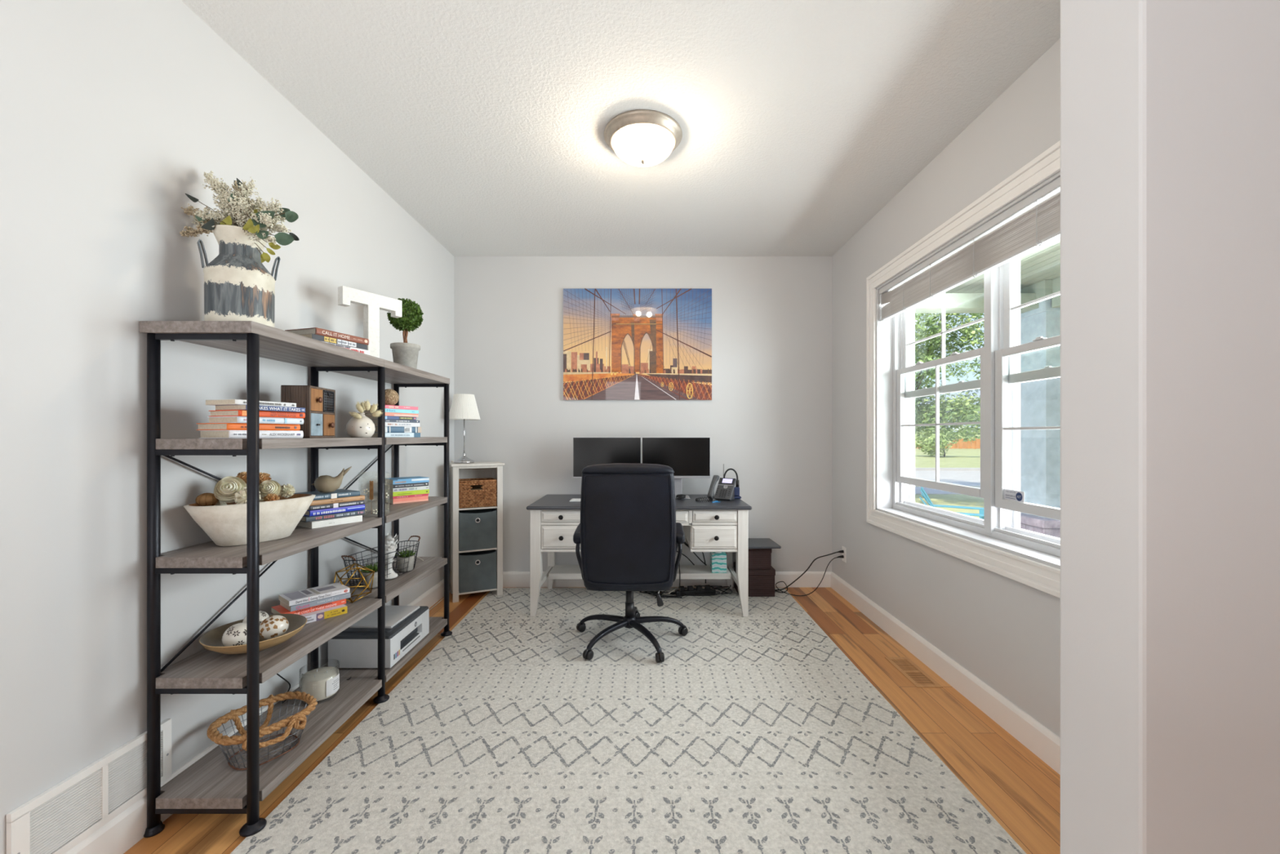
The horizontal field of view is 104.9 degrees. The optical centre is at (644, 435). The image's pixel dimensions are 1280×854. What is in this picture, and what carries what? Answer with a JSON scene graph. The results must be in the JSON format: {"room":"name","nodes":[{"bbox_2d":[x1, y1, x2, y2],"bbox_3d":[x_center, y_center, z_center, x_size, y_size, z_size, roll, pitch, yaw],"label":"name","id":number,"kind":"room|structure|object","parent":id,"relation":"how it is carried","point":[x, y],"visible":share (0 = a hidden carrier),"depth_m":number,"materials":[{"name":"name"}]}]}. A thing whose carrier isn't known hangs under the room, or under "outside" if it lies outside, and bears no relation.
{"room":"office","nodes":[
{"label":"office","id":0,"kind":"room"},
{"bbox_2d":[0,0,453,853],"bbox_3d":[-1.660,-0.090,0.475,0.120,2.820,7.550,0,0,0],"label":"wall","id":1,"kind":"structure","parent":0,"point":[113,112],"depth_m":1.54,"materials":[{"name":"paint"}]},
{"bbox_2d":[5,718,171,853],"bbox_3d":[-1.592,1.046,1.441,0.014,0.195,0.418,0,0,0],"label":"air vent","id":2,"kind":"object","parent":1,"relation":"in","point":[56,820],"visible":0.95,"depth_m":1.40,"materials":[{"name":"metal"}]},
{"bbox_2d":[64,573,450,853],"bbox_3d":[-1.592,1.206,0.465,0.016,0.128,7.330,0,0,0],"label":"baseboard","id":3,"kind":"structure","parent":1,"relation":"attached to","point":[122,832],"depth_m":1.52,"materials":[{"name":"paint"}]},
{"bbox_2d":[390,342,420,368],"bbox_3d":[-1.345,-0.435,2.765,0.154,0.145,0.154,0,0,0],"label":"pot","id":4,"kind":"object","parent":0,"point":[405,353],"depth_m":2.71,"materials":[{"name":"concrete"}]},
{"bbox_2d":[123,586,1060,853],"bbox_3d":[0.575,1.295,0.465,4.350,0.050,7.330,0,0,0],"label":"floor","id":5,"kind":"structure","parent":0,"point":[1021,792],"depth_m":2.02,"materials":[{"name":"brown wood"}]},
{"bbox_2d":[139,320,452,837],"bbox_3d":[-1.410,0.454,2.348,0.378,1.631,1.609,0,0,0],"label":"bookcase","id":6,"kind":"object","parent":5,"relation":"on","point":[210,785],"visible":0.77,"depth_m":1.67,"materials":[{"name":"black metal"}]},
{"bbox_2d":[196,224,280,327],"bbox_3d":[-1.425,-0.536,1.735,0.197,0.347,0.197,0,0,0],"label":"vase","id":7,"kind":"object","parent":6,"relation":"on","point":[238,286],"visible":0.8,"depth_m":1.67,"materials":[{"name":"white ceramic"}]},
{"bbox_2d":[179,170,298,262],"bbox_3d":[-1.447,-0.769,1.726,0.490,0.345,0.174,0,0,8],"label":"flower arrangement","id":8,"kind":"object","parent":7,"relation":"in","point":[237,209],"visible":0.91,"depth_m":1.70,"materials":[{"name":"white plant"}]},
{"bbox_2d":[183,493,315,546],"bbox_3d":[-1.437,0.312,1.815,0.220,0.151,0.396,0,0,28],"label":"dough bowl","id":9,"kind":"object","parent":6,"relation":"on","point":[225,525],"visible":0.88,"depth_m":1.72,"materials":[{"name":"paint"}]},
{"bbox_2d":[195,493,218,506],"bbox_3d":[-1.546,0.228,1.740,0.071,0.051,0.054,0,0,0],"label":"ball","id":10,"kind":"object","parent":9,"relation":"in","point":[204,499],"visible":0.82,"depth_m":1.72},
{"bbox_2d":[213,475,246,502],"bbox_3d":[-1.486,0.194,1.765,0.092,0.095,0.080,0,0,-33],"label":"ball","id":11,"kind":"object","parent":9,"relation":"in","point":[225,489],"visible":0.84,"depth_m":1.75,"materials":[{"name":"beige wood"}]},
{"bbox_3d":[-1.449,0.265,1.840,0.083,0.059,0.082,0,0,0],"label":"ball","id":12,"kind":"object","parent":9,"relation":"in","visible":0},
{"bbox_2d":[259,480,280,497],"bbox_3d":[-1.418,0.204,1.856,0.070,0.071,0.065,0,0,0],"label":"ball","id":13,"kind":"object","parent":12,"relation":"on","point":[268,486],"visible":0.89,"depth_m":1.84,"materials":[{"name":"beige wood"}]},
{"bbox_2d":[198,430,303,438],"bbox_3d":[-1.366,-0.003,1.719,0.163,0.027,0.236,0,0,20],"label":"book","id":14,"kind":"object","parent":6,"relation":"on","point":[203,433],"visible":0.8,"depth_m":1.64,"materials":[{"name":"paper"}]},
{"bbox_2d":[196,422,300,430],"bbox_3d":[-1.375,-0.029,1.718,0.164,0.023,0.232,0,0,20],"label":"book","id":15,"kind":"object","parent":14,"relation":"on","point":[202,426],"visible":0.84,"depth_m":1.63,"materials":[{"name":"paper"}]},
{"bbox_2d":[207,416,303,424],"bbox_3d":[-1.346,-0.051,1.713,0.156,0.022,0.214,0,0,19],"label":"book","id":16,"kind":"object","parent":15,"relation":"on","point":[211,419],"visible":0.8,"depth_m":1.66,"materials":[{"name":"paper"}]},
{"bbox_2d":[208,409,305,417],"bbox_3d":[-1.342,-0.072,1.713,0.154,0.020,0.216,0,0,19],"label":"book","id":17,"kind":"object","parent":16,"relation":"on","point":[219,412],"visible":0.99,"depth_m":1.66,"materials":[{"name":"paper"}]},
{"bbox_2d":[215,404,305,412],"bbox_3d":[-1.326,-0.091,1.706,0.147,0.016,0.198,0,0,18],"label":"book","id":18,"kind":"object","parent":17,"relation":"on","point":[271,408],"visible":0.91,"depth_m":1.65,"materials":[{"name":"paper"}]},
{"bbox_2d":[205,399,296,407],"bbox_3d":[-1.352,-0.108,1.700,0.133,0.016,0.206,0,0,16],"label":"book","id":19,"kind":"object","parent":18,"relation":"on","point":[220,402],"visible":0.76,"depth_m":1.61,"materials":[{"name":"paper"}]},
{"bbox_2d":[199,613,306,653],"bbox_3d":[-1.418,0.738,1.795,0.308,0.066,0.308,0,0,0],"label":"shallow bowl","id":20,"kind":"object","parent":6,"relation":"on","point":[211,640],"visible":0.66,"depth_m":1.76,"materials":[{"name":"beige wood"}]},
{"bbox_2d":[221,622,246,646],"bbox_3d":[-1.432,0.709,1.738,0.094,0.088,0.094,0,0,0],"label":"decorative ball","id":21,"kind":"object","parent":20,"relation":"in","point":[236,634],"visible":0.59,"depth_m":1.71,"materials":[{"name":"beige ceramic"}]},
{"bbox_2d":[259,614,288,639],"bbox_3d":[-1.366,0.707,1.812,0.091,0.085,0.091,0,0,0],"label":"decorative ball","id":22,"kind":"object","parent":20,"relation":"in","point":[276,625],"visible":0.81,"depth_m":1.78,"materials":[{"name":"beige ceramic"}]},
{"bbox_2d":[206,690,317,769],"bbox_3d":[-1.375,1.077,1.789,0.278,0.149,0.312,0,0,31],"label":"rope basket","id":23,"kind":"object","parent":6,"relation":"on","point":[291,722],"visible":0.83,"depth_m":1.77,"materials":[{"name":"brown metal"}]},
{"bbox_2d":[280,385,335,437],"bbox_3d":[-1.383,-0.094,2.045,0.124,0.208,0.204,0,0,-7],"label":"drawer box","id":24,"kind":"object","parent":6,"relation":"on","point":[319,403],"visible":0.74,"depth_m":1.99,"materials":[{"name":"brown wood"}]},
{"bbox_2d":[298,658,339,704],"bbox_3d":[-1.435,1.086,2.172,0.150,0.134,0.149,0,0,0],"label":"jar candle","id":25,"kind":"object","parent":6,"relation":"on","point":[322,682],"visible":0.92,"depth_m":2.13,"materials":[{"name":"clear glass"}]},
{"bbox_2d":[301,604,346,623],"bbox_3d":[-1.404,0.755,2.096,0.129,0.030,0.202,0,0,38],"label":"book","id":26,"kind":"object","parent":6,"relation":"on","point":[312,616],"visible":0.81,"depth_m":2.07,"materials":[{"name":"paper"}]},
{"bbox_2d":[271,598,346,614],"bbox_3d":[-1.439,0.729,2.113,0.129,0.022,0.238,0,0,38],"label":"book","id":27,"kind":"object","parent":26,"relation":"on","point":[278,609],"visible":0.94,"depth_m":2.06,"materials":[{"name":"paper"}]},
{"bbox_2d":[280,591,351,611],"bbox_3d":[-1.422,0.706,2.130,0.131,0.022,0.224,0,0,38],"label":"book","id":28,"kind":"object","parent":27,"relation":"on","point":[301,606],"visible":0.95,"depth_m":2.07,"materials":[{"name":"paper"}]},
{"bbox_2d":[278,582,349,605],"bbox_3d":[-1.428,0.685,2.132,0.131,0.021,0.226,0,0,38],"label":"book","id":29,"kind":"object","parent":28,"relation":"on","point":[295,597],"visible":1,"depth_m":2.10,"materials":[{"name":"paper"}]},
{"bbox_2d":[297,515,362,528],"bbox_3d":[-1.389,0.374,2.168,0.149,0.028,0.206,0,0,32],"label":"book","id":30,"kind":"object","parent":6,"relation":"on","point":[344,520],"visible":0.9,"depth_m":2.11,"materials":[{"name":"paper"}]},
{"bbox_2d":[300,509,364,521],"bbox_3d":[-1.407,0.348,2.183,0.166,0.022,0.240,0,0,32],"label":"book","id":31,"kind":"object","parent":30,"relation":"on","point":[304,518],"visible":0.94,"depth_m":2.12,"materials":[{"name":"paper"}]},
{"bbox_2d":[303,504,364,516],"bbox_3d":[-1.396,0.325,2.180,0.162,0.024,0.226,0,0,32],"label":"book","id":32,"kind":"object","parent":31,"relation":"on","point":[353,508],"visible":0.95,"depth_m":2.12,"materials":[{"name":"paper"}]},
{"bbox_2d":[306,499,364,510],"bbox_3d":[-1.395,0.303,2.178,0.156,0.020,0.222,0,0,32],"label":"book","id":33,"kind":"object","parent":32,"relation":"on","point":[356,502],"visible":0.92,"depth_m":2.13,"materials":[{"name":"paper"}]},
{"bbox_2d":[309,494,364,506],"bbox_3d":[-1.397,0.283,2.179,0.162,0.020,0.225,0,0,32],"label":"book","id":34,"kind":"object","parent":33,"relation":"on","point":[361,497],"visible":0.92,"depth_m":2.13,"materials":[{"name":"paper"}]},
{"bbox_2d":[293,488,359,500],"bbox_3d":[-1.408,0.262,2.171,0.166,0.022,0.212,0,0,32],"label":"book","id":35,"kind":"object","parent":34,"relation":"on","point":[339,493],"visible":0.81,"depth_m":2.15,"materials":[{"name":"paper"}]},
{"bbox_2d":[311,466,351,493],"bbox_3d":[-1.358,0.193,2.134,0.145,0.114,0.079,0,0,0],"label":"bird figurine","id":36,"kind":"object","parent":35,"relation":"on","point":[323,483],"visible":1,"depth_m":2.11,"materials":[{"name":"beige ceramic"}]},
{"bbox_2d":[322,341,369,355],"bbox_3d":[-1.361,-0.373,2.132,0.161,0.022,0.258,0,0,18],"label":"book","id":37,"kind":"object","parent":6,"relation":"on","point":[360,350],"visible":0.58,"depth_m":2.16,"materials":[{"name":"paper"}]},
{"bbox_2d":[300,333,367,350],"bbox_3d":[-1.373,-0.396,2.125,0.166,0.024,0.262,0,0,18],"label":"book","id":38,"kind":"object","parent":37,"relation":"on","point":[318,337],"visible":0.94,"depth_m":2.08,"materials":[{"name":"paper"}]},
{"bbox_2d":[284,327,368,345],"bbox_3d":[-1.371,-0.422,2.135,0.178,0.028,0.252,0,0,18],"label":"book","id":39,"kind":"object","parent":38,"relation":"on","point":[316,331],"visible":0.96,"depth_m":2.05,"materials":[{"name":"paper"}]},
{"bbox_2d":[333,562,374,603],"bbox_3d":[-1.366,0.690,2.310,0.176,0.162,0.164,0,0,-37],"label":"orb","id":40,"kind":"object","parent":6,"relation":"on","point":[354,563],"visible":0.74,"depth_m":2.31,"materials":[{"name":"gold metal"}]},
{"bbox_2d":[346,412,375,437],"bbox_3d":[-1.305,-0.047,2.262,0.117,0.114,0.117,0,0,0],"label":"bud vase","id":41,"kind":"object","parent":6,"relation":"on","point":[364,427],"visible":0.84,"depth_m":2.22,"materials":[{"name":"beige ceramic"}]},
{"bbox_2d":[349,399,383,418],"bbox_3d":[-1.258,-0.118,2.252,0.149,0.097,0.115,0,0,0],"label":"dried flowers","id":42,"kind":"object","parent":41,"relation":"in","point":[361,407],"visible":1,"depth_m":2.23,"materials":[{"name":"beige plant"}]},
{"bbox_2d":[337,285,401,358],"bbox_3d":[-1.355,-0.531,2.439,0.042,0.337,0.298,0,0,30],"label":"ornament","id":43,"kind":"object","parent":6,"relation":"on","point":[371,303],"visible":0.88,"depth_m":2.42,"materials":[{"name":"white wood"}]},
{"bbox_2d":[328,605,429,667],"bbox_3d":[-1.407,1.067,2.641,0.311,0.172,0.434,0,0,0],"label":"printer","id":44,"kind":"object","parent":6,"relation":"on","point":[353,647],"visible":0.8,"depth_m":2.42,"materials":[{"name":"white plastic"}]},
{"bbox_2d":[349,604,420,627],"bbox_3d":[-1.392,0.975,2.655,0.226,0.011,0.310,0,0,0],"label":"paper stack","id":45,"kind":"object","parent":44,"relation":"on","point":[394,615],"visible":0.79,"depth_m":2.63,"materials":[{"name":"white paper"}]},
{"bbox_2d":[400,626,418,648],"bbox_3d":[-1.268,1.079,2.647,0.028,0.048,0.245,0,0,0],"label":"tray","id":46,"kind":"object","parent":44,"relation":"on","point":[411,636],"depth_m":2.64,"materials":[{"name":"white plastic"}]},
{"bbox_2d":[341,535,420,586],"bbox_3d":[-1.425,0.682,2.690,0.178,0.174,0.511,0,0,14],"label":"wire basket","id":47,"kind":"object","parent":6,"relation":"on","point":[406,545],"visible":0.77,"depth_m":2.64,"materials":[{"name":"black metal"}]},
{"bbox_2d":[360,562,377,588],"bbox_3d":[-1.382,0.707,2.499,0.107,0.118,0.093,0,0,0],"label":"potted succulent","id":48,"kind":"object","parent":47,"relation":"in","point":[374,567],"visible":0.62,"depth_m":2.47,"materials":[{"name":"ceramic"}]},
{"bbox_2d":[361,570,377,588],"bbox_3d":[-1.384,0.727,2.500,0.092,0.078,0.092,0,0,0],"label":"pot","id":49,"kind":"object","parent":48,"relation":"on","point":[375,584],"depth_m":2.47,"materials":[{"name":"ceramic"}]},
{"bbox_2d":[385,532,398,579],"bbox_3d":[-1.379,0.647,2.655,0.092,0.237,0.094,0,0,0],"label":"finial","id":50,"kind":"object","parent":47,"relation":"in","point":[390,541],"visible":0.72,"depth_m":2.64,"materials":[{"name":"white ceramic"}]},
{"bbox_2d":[395,548,416,571],"bbox_3d":[-1.361,0.707,2.803,0.107,0.118,0.100,0,0,0],"label":"potted succulent","id":51,"kind":"object","parent":47,"relation":"in","point":[411,563],"visible":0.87,"depth_m":2.77,"materials":[{"name":"ceramic"}]},
{"bbox_2d":[396,555,414,571],"bbox_3d":[-1.361,0.726,2.800,0.092,0.080,0.092,0,0,0],"label":"pot","id":52,"kind":"object","parent":51,"relation":"on","point":[411,563],"depth_m":2.77,"materials":[{"name":"ceramic"}]},
{"bbox_2d":[370,432,420,437],"bbox_3d":[-1.344,-0.001,2.623,0.149,0.024,0.226,0,0,25],"label":"book","id":53,"kind":"object","parent":6,"relation":"on","point":[375,434],"visible":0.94,"depth_m":2.58,"materials":[{"name":"paper"}]},
{"bbox_2d":[374,426,421,432],"bbox_3d":[-1.341,-0.030,2.623,0.154,0.032,0.228,0,0,25],"label":"book","id":54,"kind":"object","parent":53,"relation":"on","point":[388,428],"visible":0.78,"depth_m":2.58,"materials":[{"name":"paper"}]},
{"bbox_2d":[386,297,423,368],"bbox_3d":[-1.346,-0.565,2.763,0.192,0.406,0.191,0,0,0],"label":"topiary","id":55,"kind":"object","parent":6,"relation":"on","point":[405,353],"visible":0.81,"depth_m":2.72,"materials":[{"name":"plant"}]},
{"bbox_2d":[385,495,428,503],"bbox_3d":[-1.403,0.373,2.895,0.141,0.030,0.198,0,0,43],"label":"book","id":56,"kind":"object","parent":6,"relation":"on","point":[398,500],"visible":0.79,"depth_m":2.84,"materials":[{"name":"paper"}]},
{"bbox_2d":[385,493,428,498],"bbox_3d":[-1.403,0.351,2.895,0.141,0.012,0.199,0,0,43],"label":"book","id":57,"kind":"object","parent":56,"relation":"on","point":[427,494],"visible":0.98,"depth_m":2.84,"materials":[{"name":"paper"}]},
{"bbox_2d":[385,488,429,496],"bbox_3d":[-1.401,0.333,2.897,0.141,0.024,0.204,0,0,43],"label":"book","id":58,"kind":"object","parent":57,"relation":"on","point":[427,491],"visible":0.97,"depth_m":2.84,"materials":[{"name":"paper"}]},
{"bbox_2d":[385,485,428,492],"bbox_3d":[-1.402,0.310,2.896,0.141,0.020,0.202,0,0,43],"label":"book","id":59,"kind":"object","parent":58,"relation":"on","point":[424,487],"visible":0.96,"depth_m":2.84,"materials":[{"name":"paper"}]},
{"bbox_2d":[385,481,428,488],"bbox_3d":[-1.403,0.288,2.895,0.141,0.022,0.199,0,0,43],"label":"book","id":60,"kind":"object","parent":59,"relation":"on","point":[417,484],"visible":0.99,"depth_m":2.83,"materials":[{"name":"paper"}]},
{"bbox_2d":[385,475,429,484],"bbox_3d":[-1.401,0.264,2.897,0.141,0.027,0.203,0,0,43],"label":"book","id":61,"kind":"object","parent":60,"relation":"on","point":[402,480],"visible":0.98,"depth_m":2.85,"materials":[{"name":"paper"}]},
{"bbox_2d":[448,461,504,602],"bbox_3d":[-1.343,0.745,3.925,0.393,1.050,0.273,0,0,-25],"label":"tower","id":62,"kind":"object","parent":5,"relation":"on","point":[494,469],"visible":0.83,"depth_m":3.88,"materials":[{"name":"white wood"}]},
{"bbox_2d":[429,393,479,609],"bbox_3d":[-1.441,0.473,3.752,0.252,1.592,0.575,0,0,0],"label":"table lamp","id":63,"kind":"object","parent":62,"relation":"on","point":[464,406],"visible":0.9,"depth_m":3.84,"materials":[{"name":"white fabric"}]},
{"bbox_2d":[458,508,496,551],"bbox_3d":[-1.336,0.738,3.910,0.275,0.295,0.217,0,0,-25],"label":"fabric bin","id":64,"kind":"object","parent":62,"relation":"on","point":[477,527],"visible":0.97,"depth_m":3.82,"materials":[{"name":"grey fabric"}]},
{"bbox_2d":[458,549,496,592],"bbox_3d":[-1.336,1.060,3.910,0.275,0.290,0.217,0,0,-25],"label":"fabric bin","id":65,"kind":"object","parent":62,"relation":"on","point":[477,569],"visible":0.98,"depth_m":3.82,"materials":[{"name":"grey fabric"}]},
{"bbox_2d":[458,477,497,508],"bbox_3d":[-1.335,0.454,3.908,0.281,0.211,0.200,0,0,-25],"label":"woven basket","id":66,"kind":"object","parent":62,"relation":"on","point":[473,492],"visible":0.86,"depth_m":3.83,"materials":[{"name":"brown wicker"}]},
{"bbox_2d":[458,503,497,510],"bbox_3d":[-1.343,0.567,3.925,0.336,0.012,0.238,0,0,-25],"label":"shelf","id":67,"kind":"object","parent":62,"relation":"attached to","point":[491,507],"depth_m":3.82,"materials":[{"name":"white wood"}]},
{"bbox_2d":[458,542,497,552],"bbox_3d":[-1.343,0.892,3.925,0.336,0.012,0.238,0,0,-25],"label":"shelf","id":68,"kind":"object","parent":62,"relation":"attached to","point":[496,543],"depth_m":3.82,"materials":[{"name":"white wood"}]},
{"bbox_2d":[458,581,497,595],"bbox_3d":[-1.343,1.212,3.925,0.336,0.012,0.238,0,0,-25],"label":"shelf","id":69,"kind":"object","parent":62,"relation":"attached to","point":[472,592],"depth_m":3.82,"materials":[{"name":"white wood"}]},
{"bbox_2d":[230,584,1026,853],"bbox_3d":[-0.050,1.232,2.405,2.400,0.076,3.330,0,0,0],"label":"area rug","id":70,"kind":"object","parent":5,"relation":"on","point":[756,733],"depth_m":1.95,"materials":[{"name":"white fabric"}]},
{"bbox_2d":[573,462,688,662],"bbox_3d":[-0.078,0.706,3.027,0.708,1.104,0.744,0,0,-4],"label":"office chair","id":71,"kind":"object","parent":70,"relation":"on","point":[628,535],"visible":1,"depth_m":2.71,"materials":[{"name":"black leather"}]},
{"bbox_2d":[526,494,751,616],"bbox_3d":[-0.040,0.880,3.744,1.564,0.779,0.713,0,0,0],"label":"desk","id":72,"kind":"object","parent":70,"relation":"on","point":[722,526],"visible":0.66,"depth_m":3.42,"materials":[{"name":"white wood"}]},
{"bbox_2d":[573,437,640,478],"bbox_3d":[-0.296,0.253,3.880,0.532,0.474,0.190,0,0,0],"label":"monitor","id":73,"kind":"object","parent":72,"relation":"on","point":[587,451],"visible":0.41,"depth_m":3.85,"materials":[{"name":"black plastic"}]},
{"bbox_2d":[548,564,730,578],"bbox_3d":[-0.040,1.086,3.915,1.404,0.044,0.250,0,0,0],"label":"shelf","id":74,"kind":"object","parent":72,"relation":"attached to","point":[555,571],"depth_m":3.81,"materials":[{"name":"white wood"}]},
{"bbox_2d":[642,437,710,498],"bbox_3d":[0.245,0.253,3.880,0.532,0.474,0.190,0,0,1],"label":"monitor","id":75,"kind":"object","parent":72,"relation":"on","point":[688,457],"visible":0.7,"depth_m":3.85,"materials":[{"name":"black plastic"}]},
{"bbox_2d":[695,475,736,501],"bbox_3d":[0.535,0.401,3.715,0.202,0.181,0.315,0,0,43],"label":"desk phone","id":76,"kind":"object","parent":72,"relation":"on","point":[725,491],"visible":1,"depth_m":3.75,"materials":[{"name":"black plastic"}]},
{"bbox_2d":[710,551,726,573],"bbox_3d":[0.575,0.983,3.860,0.114,0.161,0.110,0,0,0],"label":"tissue box","id":77,"kind":"object","parent":72,"relation":"on","point":[717,559],"visible":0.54,"depth_m":3.81,"materials":[{"name":"teal cardboard"}]},
{"bbox_2d":[733,561,775,596],"bbox_3d":[0.887,1.153,3.960,0.305,0.211,0.250,0,0,0],"label":"storage box","id":78,"kind":"object","parent":70,"relation":"on","point":[761,581],"visible":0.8,"depth_m":3.84,"materials":[{"name":"brown wood"}]},
{"bbox_2d":[735,548,771,568],"bbox_3d":[0.881,0.961,3.962,0.266,0.172,0.235,0,0,0],"label":"storage box","id":79,"kind":"object","parent":78,"relation":"on","point":[758,558],"visible":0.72,"depth_m":3.85,"materials":[{"name":"brown wood"}]},
{"bbox_2d":[748,537,781,548],"bbox_3d":[0.900,0.867,3.951,0.310,0.016,0.322,0,0,0],"label":"flat board","id":80,"kind":"object","parent":79,"relation":"on","point":[753,543],"visible":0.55,"depth_m":3.89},
{"bbox_2d":[884,657,942,687],"bbox_3d":[1.435,1.268,2.646,0.130,0.003,0.336,0,0,0],"label":"floor vent","id":81,"kind":"object","parent":5,"relation":"in","point":[915,674],"visible":1,"depth_m":2.63,"materials":[{"name":"brown wood"}]},
{"bbox_2d":[181,0,1060,256],"bbox_3d":[0.515,-1.550,0.475,4.470,0.100,7.550,0,0,0],"label":"ceiling","id":82,"kind":"structure","parent":0,"point":[486,122],"depth_m":2.19,"materials":[{"name":"white paint"}]},
{"bbox_2d":[604,109,682,167],"bbox_3d":[-0.009,-1.427,2.460,0.392,0.144,0.392,0,0,0],"label":"ceiling light","id":83,"kind":"object","parent":82,"relation":"attached to","point":[640,138],"visible":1,"depth_m":2.36,"materials":[{"name":"white glass"}]},
{"bbox_2d":[453,256,831,571],"bbox_3d":[0.074,-0.090,4.190,3.349,2.820,0.120,0,0,0],"label":"wall","id":84,"kind":"structure","parent":0,"point":[767,418],"depth_m":4.13,"materials":[{"name":"paint"}]},
{"bbox_2d":[563,288,711,399],"bbox_3d":[-0.061,-0.759,4.116,1.241,0.933,0.025,0,0,0],"label":"wall picture","id":85,"kind":"object","parent":84,"relation":"attached to","point":[619,344],"visible":1,"depth_m":4.11,"materials":[{"name":"multicoloured fabric"}]},
{"bbox_2d":[502,571,831,586],"bbox_3d":[-0.015,1.206,4.122,3.169,0.128,0.016,0,0,0],"label":"baseboard","id":86,"kind":"structure","parent":84,"relation":"attached to","point":[510,579],"depth_m":4.11,"materials":[{"name":"paint"}]},
{"bbox_2d":[831,38,1060,737],"bbox_3d":[1.659,-0.090,2.511,0.181,2.820,3.237,0,0,0],"label":"wall","id":87,"kind":"structure","parent":0,"point":[1005,631],"depth_m":2.60,"materials":[{"name":"paint"}]},
{"bbox_2d":[831,571,1060,774],"bbox_3d":[1.561,1.206,2.511,0.016,0.128,3.237,0,0,0],"label":"baseboard","id":88,"kind":"structure","parent":87,"relation":"attached to","point":[1038,739],"depth_m":2.37,"materials":[{"name":"paint"}]},
{"bbox_2d":[866,140,1060,598],"bbox_3d":[1.558,-0.246,2.394,0.022,1.708,2.094,0,0,0],"label":"trim","id":89,"kind":"structure","parent":87,"relation":"attached to","point":[1045,578],"depth_m":2.47,"materials":[{"name":"paint"}]},
{"bbox_2d":[875,171,1060,568],"bbox_3d":[1.683,-0.245,2.394,0.233,1.504,1.888,0,0,0],"label":"window","id":90,"kind":"structure","parent":87,"relation":"in","point":[1002,377],"depth_m":2.42,"materials":[{"name":"white plastic"}]},
{"bbox_2d":[876,177,1060,370],"bbox_3d":[1.588,-0.706,2.398,0.048,0.554,1.856,0,0,0],"label":"blind","id":91,"kind":"object","parent":90,"relation":"attached to","point":[1039,225],"visible":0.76,"depth_m":2.32,"materials":[{"name":"white fabric"}]},
{"bbox_2d":[1004,488,1024,502],"bbox_3d":[1.693,0.278,2.260,0.001,0.052,0.124,0,0,0],"label":"window sticker","id":92,"kind":"object","parent":90,"relation":"attached to","point":[1012,495],"visible":1,"depth_m":2.26,"materials":[{"name":"white paper"}]},
{"bbox_2d":[1060,0,1279,853],"bbox_3d":[1.750,-0.090,0.818,2.000,2.820,0.151,0,0,0],"label":"wall","id":93,"kind":"structure","parent":0,"point":[1170,109],"depth_m":0.74,"materials":[{"name":"paint"}]},
{"label":"outside","id":94,"kind":"structure","parent":0,"visible":0},
{"bbox_2d":[915,448,983,518],"bbox_3d":[45.880,1.645,65.000,88.240,0.050,190.000,0,0,0],"label":"lawn","id":95,"kind":"structure","parent":94,"point":[954,458],"depth_m":26.18,"materials":[{"name":"green plant"}]},
{"bbox_2d":[915,425,980,457],"bbox_3d":[22.440,0.422,36.989,4.256,2.443,3.764,0,0,-3],"label":"bush","id":96,"kind":"object","parent":95,"relation":"on","point":[927,446],"visible":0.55,"depth_m":36.65,"materials":[{"name":"green plant"}]},
{"bbox_2d":[915,438,980,448],"bbox_3d":[51.500,0.970,58.100,55.160,1.300,0.200,0,0,0],"label":"fence","id":97,"kind":"object","parent":95,"relation":"on","point":[975,444],"visible":0.05,"depth_m":58.00,"materials":[{"name":"orange wood"}]},
{"bbox_2d":[915,313,983,445],"bbox_3d":[6.462,-1.807,12.242,5.660,6.876,4.472,0,0,0],"label":"tree","id":98,"kind":"object","parent":95,"relation":"on","point":[965,411],"visible":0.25,"depth_m":11.16,"materials":[{"name":"green plant"}]},
{"bbox_2d":[919,486,983,519],"bbox_3d":[4.342,1.181,7.111,1.031,0.883,0.840,0,0,32],"label":"lawn chair","id":99,"kind":"object","parent":95,"relation":"on","point":[924,494],"visible":0.23,"depth_m":7.17,"materials":[{"name":"teal plastic"}]},
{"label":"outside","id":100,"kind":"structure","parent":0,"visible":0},
{"bbox_2d":[915,470,980,486],"bbox_3d":[45.900,1.614,19.000,88.200,0.011,6.800,0,0,0],"label":"road","id":101,"kind":"structure","parent":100,"point":[966,477],"depth_m":19.27,"materials":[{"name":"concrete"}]},
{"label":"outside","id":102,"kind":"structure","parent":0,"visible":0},
{"bbox_2d":[915,486,980,494],"bbox_3d":[45.900,1.609,14.400,88.200,0.019,1.800,0,0,0],"label":"sidewalk","id":103,"kind":"structure","parent":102,"point":[929,491],"depth_m":13.92,"materials":[{"name":"grey concrete"}]},
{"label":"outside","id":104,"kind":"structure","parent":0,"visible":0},
{"bbox_2d":[945,237,1060,293],"bbox_3d":[2.830,-1.280,0.800,2.140,0.100,7.600,0,0,0],"label":"ceiling","id":105,"kind":"structure","parent":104,"point":[1042,263],"depth_m":3.66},
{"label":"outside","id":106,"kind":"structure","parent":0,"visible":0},
{"bbox_3d":[2.755,1.505,0.725,1.990,0.230,7.450,0,0,0],"label":"floor","id":107,"kind":"structure","parent":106,"visible":0},
{"bbox_2d":[1020,297,1060,537],"bbox_3d":[3.345,0.149,4.075,0.510,2.479,0.510,0,0,0],"label":"porch column","id":108,"kind":"structure","parent":107,"relation":"on","point":[1040,400],"depth_m":3.97,"materials":[{"name":"paint"}]},
{"bbox_2d":[915,276,1060,313],"bbox_3d":[2.645,-1.120,0.630,1.770,0.220,7.260,0,0,0],"label":"beam","id":109,"kind":"structure","parent":108,"relation":"on","point":[955,303],"depth_m":3.98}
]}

